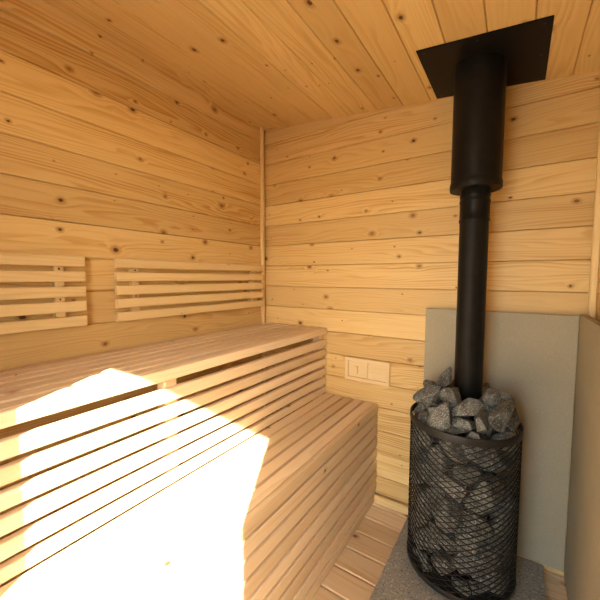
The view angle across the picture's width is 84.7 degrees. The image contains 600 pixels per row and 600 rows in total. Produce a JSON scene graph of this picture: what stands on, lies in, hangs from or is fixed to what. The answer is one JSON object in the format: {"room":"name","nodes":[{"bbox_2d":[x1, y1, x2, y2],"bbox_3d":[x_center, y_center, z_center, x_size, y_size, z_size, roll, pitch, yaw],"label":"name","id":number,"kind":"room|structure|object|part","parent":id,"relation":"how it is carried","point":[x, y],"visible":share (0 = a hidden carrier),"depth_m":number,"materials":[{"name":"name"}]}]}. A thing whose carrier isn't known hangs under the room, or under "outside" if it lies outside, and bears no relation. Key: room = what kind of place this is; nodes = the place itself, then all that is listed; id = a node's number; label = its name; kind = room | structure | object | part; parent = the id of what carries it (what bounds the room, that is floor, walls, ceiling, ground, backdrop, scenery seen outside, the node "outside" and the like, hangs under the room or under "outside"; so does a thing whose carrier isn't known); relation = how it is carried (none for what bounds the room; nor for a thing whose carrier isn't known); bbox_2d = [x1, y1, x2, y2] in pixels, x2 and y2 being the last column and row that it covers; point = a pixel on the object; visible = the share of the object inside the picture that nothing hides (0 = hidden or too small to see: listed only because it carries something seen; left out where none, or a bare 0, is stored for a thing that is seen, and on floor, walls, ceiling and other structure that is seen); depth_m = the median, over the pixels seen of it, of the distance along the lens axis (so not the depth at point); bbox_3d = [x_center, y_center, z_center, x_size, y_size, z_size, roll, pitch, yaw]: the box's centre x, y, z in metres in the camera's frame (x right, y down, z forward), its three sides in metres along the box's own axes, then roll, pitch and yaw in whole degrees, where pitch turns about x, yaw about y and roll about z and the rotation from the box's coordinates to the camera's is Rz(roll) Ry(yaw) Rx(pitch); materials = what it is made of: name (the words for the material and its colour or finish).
{"room":"sauna","nodes":[
{"label":"sauna","id":0,"kind":"room"},
{"bbox_2d":[0,0,261,587],"bbox_3d":[-0.823,0.003,1.297,0.096,2.310,2.076,3,5,33],"label":"wall","id":1,"kind":"structure","parent":0,"point":[106,155],"depth_m":1.28,"materials":[{"name":"brown wood"}]},
{"bbox_2d":[0,252,86,334],"bbox_3d":[-1.025,-0.010,0.863,0.040,0.250,0.832,3,5,33],"label":"backrest","id":2,"kind":"object","parent":1,"relation":"attached to","point":[57,275],"visible":1,"depth_m":1.09,"materials":[{"name":"wood"}]},
{"bbox_2d":[114,258,262,321],"bbox_3d":[-0.491,-0.063,1.672,0.040,0.250,0.886,3,5,33],"label":"backrest","id":3,"kind":"object","parent":1,"relation":"attached to","point":[133,276],"visible":1,"depth_m":1.53,"materials":[{"name":"wood"}]},
{"bbox_2d":[260,127,265,430],"bbox_3d":[-0.235,-0.007,2.082,0.022,2.106,0.022,3,5,33],"label":"trim","id":4,"kind":"structure","parent":1,"relation":"attached to","point":[262,195],"depth_m":2.04,"materials":[{"name":"brown wood"}]},
{"bbox_2d":[42,0,599,129],"bbox_3d":[-0.093,-0.944,0.797,1.837,0.282,2.150,3,5,33],"label":"ceiling","id":5,"kind":"structure","parent":0,"point":[273,64],"depth_m":1.17,"materials":[{"name":"brown wood"}]},
{"bbox_2d":[416,15,553,98],"bbox_3d":[0.679,-0.868,1.220,0.394,0.044,0.369,3,5,33],"label":"ceiling plate","id":6,"kind":"object","parent":5,"relation":"attached to","point":[525,46],"visible":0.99,"depth_m":1.14,"materials":[{"name":"black paint"}]},
{"bbox_2d":[264,71,599,564],"bbox_3d":[0.468,-0.022,1.715,1.797,2.310,0.096,3,5,33],"label":"wall","id":7,"kind":"structure","parent":0,"point":[362,214],"depth_m":1.62,"materials":[{"name":"brown wood"}]},
{"bbox_2d":[345,356,390,386],"bbox_3d":[0.355,0.376,1.747,0.247,0.122,0.019,3,5,33],"label":"air vent","id":8,"kind":"object","parent":7,"relation":"in","point":[358,369],"visible":1,"depth_m":1.74,"materials":[{"name":"brown wood"}]},
{"bbox_3d":[0.302,0.377,1.776,0.020,0.037,0.010,3,5,33],"label":"knob","id":9,"kind":"part","parent":8,"relation":"part of","materials":[{"name":"brown wood"}]},
{"bbox_2d":[373,493,564,575],"bbox_3d":[0.426,1.053,1.730,1.597,0.043,0.014,3,5,33],"label":"baseboard","id":10,"kind":"structure","parent":7,"relation":"attached to","point":[381,500],"depth_m":1.68,"materials":[{"name":"brown wood"}]},
{"bbox_2d":[424,308,578,571],"bbox_3d":[0.823,0.560,1.431,0.552,1.024,0.018,3,5,33],"label":"shield","id":11,"kind":"object","parent":7,"relation":"attached to","point":[531,358],"visible":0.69,"depth_m":1.33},
{"bbox_2d":[311,502,567,599],"bbox_3d":[-0.101,1.177,0.937,1.797,0.100,2.140,3,5,33],"label":"floor","id":12,"kind":"structure","parent":0,"point":[356,572],"depth_m":1.38,"materials":[{"name":"brown wood"}]},
{"bbox_2d":[0,322,326,584],"bbox_3d":[-0.567,0.654,1.216,0.440,0.904,1.943,3,5,33],"label":"bench","id":13,"kind":"object","parent":12,"relation":"on","point":[34,391],"visible":0.91,"depth_m":0.96,"materials":[{"name":"brown wood"}]},
{"bbox_3d":[-0.565,0.216,1.186,0.390,0.026,1.943,3,5,33],"label":"seat","id":14,"kind":"part","parent":13,"relation":"part of","materials":[{"name":"brown wood"}]},
{"bbox_3d":[-0.434,0.676,1.099,0.042,0.877,0.044,3,5,33],"label":"post","id":15,"kind":"part","parent":13,"relation":"part of","materials":[{"name":"beige wood"}]},
{"bbox_3d":[0.102,0.622,1.909,0.042,0.877,0.044,3,5,33],"label":"post","id":16,"kind":"part","parent":13,"relation":"part of","materials":[{"name":"brown wood"}]},
{"bbox_2d":[0,393,377,599],"bbox_3d":[-0.254,0.856,1.022,0.308,0.528,1.943,3,5,33],"label":"bench","id":17,"kind":"object","parent":12,"relation":"on","point":[270,517],"visible":1,"depth_m":1.00,"materials":[{"name":"brown wood"}]},
{"bbox_2d":[369,517,545,599],"bbox_3d":[0.595,1.097,1.230,0.537,0.021,0.624,3,5,33],"label":"hearth slab","id":18,"kind":"object","parent":12,"relation":"on","point":[398,580],"visible":0.48,"depth_m":1.27,"materials":[{"name":"stone"}]},
{"bbox_2d":[407,383,523,599],"bbox_3d":[0.637,0.697,1.300,0.420,0.769,0.399,3,5,33],"label":"stove","id":19,"kind":"object","parent":18,"relation":"on","point":[443,585],"depth_m":1.16,"materials":[{"name":"metal"}]},
{"bbox_3d":[0.499,0.892,1.361,0.072,0.120,0.117,-2,4,-25],"label":"stove stone","id":20,"kind":"part","parent":19,"relation":"part of","materials":[{"name":"grey stone"}]},
{"bbox_3d":[0.539,0.982,1.371,0.108,0.083,0.127,-1,4,-17],"label":"stove stone","id":21,"kind":"part","parent":19,"relation":"part of","materials":[{"name":"grey stone"}]},
{"bbox_3d":[0.483,0.471,1.293,0.062,0.070,0.086,0,4,3],"label":"stove stone","id":22,"kind":"part","parent":19,"relation":"part of","materials":[{"name":"grey stone"}]},
{"bbox_3d":[0.484,1.005,1.260,0.042,0.065,0.041,-1,4,-12],"label":"stove stone","id":23,"kind":"part","parent":19,"relation":"part of","materials":[{"name":"grey stone"}]},
{"bbox_3d":[0.489,0.527,1.256,0.066,0.072,0.108,2,4,28],"label":"stove stone","id":24,"kind":"part","parent":19,"relation":"part of","materials":[{"name":"grey stone"}]},
{"bbox_3d":[0.492,0.364,1.264,0.118,0.078,0.053,0,4,-9],"label":"stove stone","id":25,"kind":"part","parent":19,"relation":"part of","materials":[{"name":"grey stone"}]},
{"bbox_3d":[0.510,0.429,1.202,0.079,0.123,0.068,1,4,7],"label":"stove stone","id":26,"kind":"part","parent":19,"relation":"part of","materials":[{"name":"grey stone"}]},
{"bbox_3d":[0.533,0.440,1.262,0.099,0.099,0.072,3,5,31],"label":"stove stone","id":27,"kind":"part","parent":19,"relation":"part of","materials":[{"name":"grey stone"}]},
{"bbox_3d":[0.553,0.984,1.243,0.093,0.097,0.143,3,5,38],"label":"stove stone","id":28,"kind":"part","parent":19,"relation":"part of","materials":[{"name":"grey stone"}]},
{"bbox_3d":[0.549,0.871,1.229,0.130,0.100,0.101,-1,4,-21],"label":"stove stone","id":29,"kind":"part","parent":19,"relation":"part of","materials":[{"name":"grey stone"}]},
{"bbox_3d":[0.528,0.764,1.213,0.127,0.143,0.106,2,4,26],"label":"stove stone","id":30,"kind":"part","parent":19,"relation":"part of","materials":[{"name":"grey stone"}]},
{"bbox_3d":[0.563,0.356,1.234,0.092,0.081,0.076,0,4,-9],"label":"stove stone","id":31,"kind":"part","parent":19,"relation":"part of","materials":[{"name":"grey stone"}]},
{"bbox_2d":[429,417,480,502],"bbox_3d":[0.560,0.573,1.189,0.172,0.314,0.140,3,5,36],"label":"stone","id":32,"kind":"object","parent":19,"relation":"on","point":[446,478],"depth_m":1.16,"materials":[{"name":"grey stone"}]},
{"bbox_3d":[0.532,0.590,1.226,0.082,0.131,0.097,3,5,34],"label":"stove stone","id":33,"kind":"part","parent":32,"relation":"part of","materials":[{"name":"grey stone"}]},
{"bbox_3d":[0.548,0.532,1.179,0.078,0.088,0.083,-1,4,-13],"label":"stove stone","id":34,"kind":"part","parent":32,"relation":"part of","materials":[{"name":"grey stone"}]},
{"bbox_3d":[0.575,0.452,1.188,0.125,0.073,0.065,3,5,32],"label":"stove stone","id":35,"kind":"part","parent":32,"relation":"part of","materials":[{"name":"grey stone"}]},
{"bbox_3d":[0.576,0.607,1.154,0.096,0.072,0.068,4,5,42],"label":"stove stone","id":36,"kind":"part","parent":32,"relation":"part of","materials":[{"name":"grey stone"}]},
{"bbox_2d":[462,409,489,459],"bbox_3d":[0.623,0.469,1.138,0.108,0.165,0.088,-3,5,-42],"label":"stone","id":37,"kind":"object","parent":32,"relation":"on","point":[473,434],"depth_m":1.12,"materials":[{"name":"grey stone"}]},
{"bbox_3d":[0.631,0.426,1.137,0.048,0.078,0.080,2,4,22],"label":"stove stone","id":38,"kind":"part","parent":37,"relation":"part of","materials":[{"name":"grey stone"}]},
{"bbox_3d":[0.575,1.022,1.176,0.039,0.046,0.071,-3,5,-35],"label":"stove stone","id":39,"kind":"part","parent":19,"relation":"part of","materials":[{"name":"grey stone"}]},
{"bbox_3d":[0.637,1.039,1.328,0.379,0.006,0.379,3,5,33],"label":"plate","id":40,"kind":"part","parent":19,"relation":"part of","materials":[{"name":"black metal"}]},
{"bbox_3d":[0.616,0.465,1.242,0.065,0.081,0.071,3,5,31],"label":"stove stone","id":41,"kind":"part","parent":19,"relation":"part of","materials":[{"name":"grey stone"}]},
{"bbox_3d":[0.601,0.390,1.187,0.110,0.074,0.070,1,4,18],"label":"stove stone","id":42,"kind":"part","parent":19,"relation":"part of","materials":[{"name":"grey stone"}]},
{"bbox_3d":[0.613,0.823,1.183,0.116,0.157,0.107,0,4,-3],"label":"stove stone","id":43,"kind":"part","parent":19,"relation":"part of","materials":[{"name":"grey stone"}]},
{"bbox_3d":[0.621,0.922,1.190,0.150,0.116,0.103,0,4,-1],"label":"stove stone","id":44,"kind":"part","parent":19,"relation":"part of","materials":[{"name":"grey stone"}]},
{"bbox_3d":[0.640,0.753,1.213,0.106,0.110,0.082,1,4,15],"label":"stove stone","id":45,"kind":"part","parent":19,"relation":"part of","materials":[{"name":"grey stone"}]},
{"bbox_3d":[0.627,1.022,1.161,0.060,0.045,0.028,2,4,24],"label":"stove stone","id":46,"kind":"part","parent":19,"relation":"part of","materials":[{"name":"grey stone"}]},
{"bbox_2d":[450,52,506,421],"bbox_3d":[0.668,-0.185,1.271,0.179,1.384,0.179,3,5,33],"label":"flue pipe","id":47,"kind":"object","parent":19,"relation":"on","point":[479,101],"visible":0.91,"depth_m":1.21,"materials":[{"name":"black metal"}]},
{"bbox_2d":[465,425,500,470],"bbox_3d":[0.642,0.508,1.185,0.138,0.200,0.116,2,4,24],"label":"stone","id":48,"kind":"object","parent":19,"relation":"on","point":[483,436],"depth_m":1.14,"materials":[{"name":"grey stone"}]},
{"bbox_3d":[0.673,0.450,1.180,0.060,0.084,0.056,-3,5,-35],"label":"stove stone","id":49,"kind":"part","parent":48,"relation":"part of","materials":[{"name":"grey stone"}]},
{"bbox_3d":[0.650,0.683,1.171,0.108,0.161,0.110,-2,5,-34],"label":"stove stone","id":50,"kind":"part","parent":19,"relation":"part of","materials":[{"name":"grey stone"}]},
{"bbox_3d":[0.753,0.395,1.358,0.068,0.095,0.104,3,5,32],"label":"stove stone","id":51,"kind":"part","parent":19,"relation":"part of","materials":[{"name":"grey stone"}]},
{"bbox_3d":[0.676,0.991,1.197,0.140,0.088,0.099,3,5,38],"label":"stove stone","id":52,"kind":"part","parent":19,"relation":"part of","materials":[{"name":"grey stone"}]},
{"bbox_3d":[0.728,0.882,1.202,0.138,0.124,0.087,-2,4,-25],"label":"stove stone","id":53,"kind":"part","parent":19,"relation":"part of","materials":[{"name":"grey stone"}]},
{"bbox_3d":[0.692,0.401,1.136,0.124,0.101,0.058,-1,4,-12],"label":"stove stone","id":54,"kind":"part","parent":19,"relation":"part of","materials":[{"name":"grey stone"}]},
{"bbox_3d":[0.723,0.758,1.177,0.070,0.140,0.143,3,5,40],"label":"stove stone","id":55,"kind":"part","parent":19,"relation":"part of","materials":[{"name":"grey stone"}]},
{"bbox_3d":[0.715,0.578,1.196,0.136,0.089,0.108,-3,5,-40],"label":"stove stone","id":56,"kind":"part","parent":19,"relation":"part of","materials":[{"name":"grey stone"}]},
{"bbox_3d":[0.721,0.493,1.153,0.103,0.070,0.063,-1,4,-13],"label":"stove stone","id":57,"kind":"part","parent":19,"relation":"part of","materials":[{"name":"grey stone"}]},
{"bbox_3d":[0.737,0.971,1.252,0.126,0.122,0.084,2,4,25],"label":"stove stone","id":58,"kind":"part","parent":19,"relation":"part of","materials":[{"name":"grey stone"}]},
{"label":"stove stone","id":59,"kind":"object","parent":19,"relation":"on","visible":0},
{"bbox_2d":[413,485,440,550],"bbox_3d":[0.491,0.861,1.284,0.142,0.241,0.144,-3,5,-42],"label":"stone","id":60,"kind":"object","parent":59,"relation":"on","point":[425,527],"depth_m":1.26,"materials":[{"name":"grey stone"}]},
{"bbox_3d":[0.487,0.806,1.285,0.085,0.132,0.115,1,4,17],"label":"stove stone","id":61,"kind":"part","parent":60,"relation":"part of","materials":[{"name":"grey stone"}]},
{"bbox_3d":[0.749,0.806,1.263,0.108,0.186,0.095,16,6,-38],"label":"stove stone","id":62,"kind":"object","parent":19,"relation":"on","visible":0},
{"bbox_2d":[491,471,513,488],"bbox_3d":[0.768,0.658,1.258,0.133,0.131,0.090,-1,4,-19],"label":"stone","id":63,"kind":"object","parent":62,"relation":"on","point":[503,473],"visible":0.17,"depth_m":1.22,"materials":[{"name":"grey stone"}]},
{"label":"stove stone","id":64,"kind":"object","parent":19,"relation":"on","visible":0},
{"bbox_2d":[423,379,436,386],"bbox_3d":[0.581,0.374,1.423,0.075,0.057,0.089,-1,4,-14],"label":"stone","id":65,"kind":"object","parent":64,"relation":"on","point":[426,382],"visible":0.34,"depth_m":1.42,"materials":[{"name":"grey stone"}]},
{"bbox_3d":[0.547,0.793,1.377,0.075,0.112,0.174,35,-18,5],"label":"stove stone","id":66,"kind":"object","parent":19,"relation":"on","visible":0},
{"bbox_2d":[411,437,429,484],"bbox_3d":[0.530,0.666,1.369,0.133,0.210,0.150,2,4,24],"label":"stone","id":67,"kind":"object","parent":66,"relation":"on","point":[411,458],"depth_m":1.34,"materials":[{"name":"grey stone"}]},
{"bbox_3d":[0.534,0.613,1.375,0.108,0.107,0.106,3,5,40],"label":"stove stone","id":68,"kind":"part","parent":67,"relation":"part of","materials":[{"name":"grey stone"}]},
{"bbox_2d":[412,399,443,437],"bbox_3d":[0.529,0.454,1.355,0.143,0.211,0.146,-2,4,-24],"label":"stone","id":69,"kind":"object","parent":67,"relation":"on","point":[414,414],"depth_m":1.33,"materials":[{"name":"grey stone"}]},
{"bbox_3d":[0.516,0.451,1.361,0.090,0.070,0.086,1,4,15],"label":"stove stone","id":70,"kind":"part","parent":69,"relation":"part of","materials":[{"name":"grey stone"}]},
{"bbox_3d":[0.541,0.393,1.333,0.122,0.086,0.081,-1,4,-12],"label":"stove stone","id":71,"kind":"part","parent":69,"relation":"part of","materials":[{"name":"grey stone"}]},
{"bbox_2d":[412,450,441,486],"bbox_3d":[0.518,0.664,1.308,0.138,0.141,0.110,2,4,20],"label":"stone","id":72,"kind":"object","parent":66,"relation":"on","point":[433,478],"visible":0.27,"depth_m":1.27,"materials":[{"name":"grey stone"}]},
{"bbox_2d":[596,260,599,320],"bbox_3d":[0.591,0.070,0.367,0.096,2.310,2.076,3,5,33],"label":"wall","id":73,"kind":"structure","parent":0,"point":[598,292],"depth_m":1.19,"materials":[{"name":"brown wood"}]},
{"bbox_2d":[564,315,599,599],"bbox_3d":[0.809,0.605,0.886,0.024,1.050,0.921,3,5,33],"label":"shield","id":74,"kind":"object","parent":73,"relation":"attached to","point":[582,554],"visible":1,"depth_m":1.04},
{"bbox_2d":[587,120,599,318],"bbox_3d":[1.079,0.137,1.224,0.022,1.942,0.022,3,5,33],"label":"trim","id":75,"kind":"structure","parent":73,"relation":"attached to","point":[595,251],"depth_m":1.19,"materials":[{"name":"brown wood"}]},
{"bbox_3d":[0.783,0.550,1.292,0.110,0.105,0.164,4,39,-40],"label":"stove stone","id":76,"kind":"object","parent":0,"visible":0},
{"bbox_2d":[479,388,519,435],"bbox_3d":[0.723,0.427,1.226,0.206,0.215,0.152,-1,4,-20],"label":"stone","id":77,"kind":"object","parent":76,"relation":"on","point":[514,421],"depth_m":1.18,"materials":[{"name":"grey stone"}]},
{"bbox_3d":[0.683,0.398,1.222,0.086,0.080,0.097,2,4,29],"label":"stove stone","id":78,"kind":"part","parent":77,"relation":"part of","materials":[{"name":"grey stone"}]},
{"bbox_3d":[0.717,0.358,1.194,0.116,0.073,0.056,1,4,8],"label":"stove stone","id":79,"kind":"part","parent":77,"relation":"part of","materials":[{"name":"grey stone"}]},
{"bbox_3d":[0.596,0.418,1.360,0.051,0.058,0.099,19,36,36],"label":"stove stone","id":80,"kind":"object","parent":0,"visible":0},
{"bbox_2d":[436,367,451,387],"bbox_3d":[0.592,0.316,1.334,0.059,0.102,0.089,3,5,40],"label":"stone","id":81,"kind":"object","parent":80,"relation":"on","point":[445,379],"visible":0.76,"depth_m":1.31,"materials":[{"name":"grey stone"}]}
]}

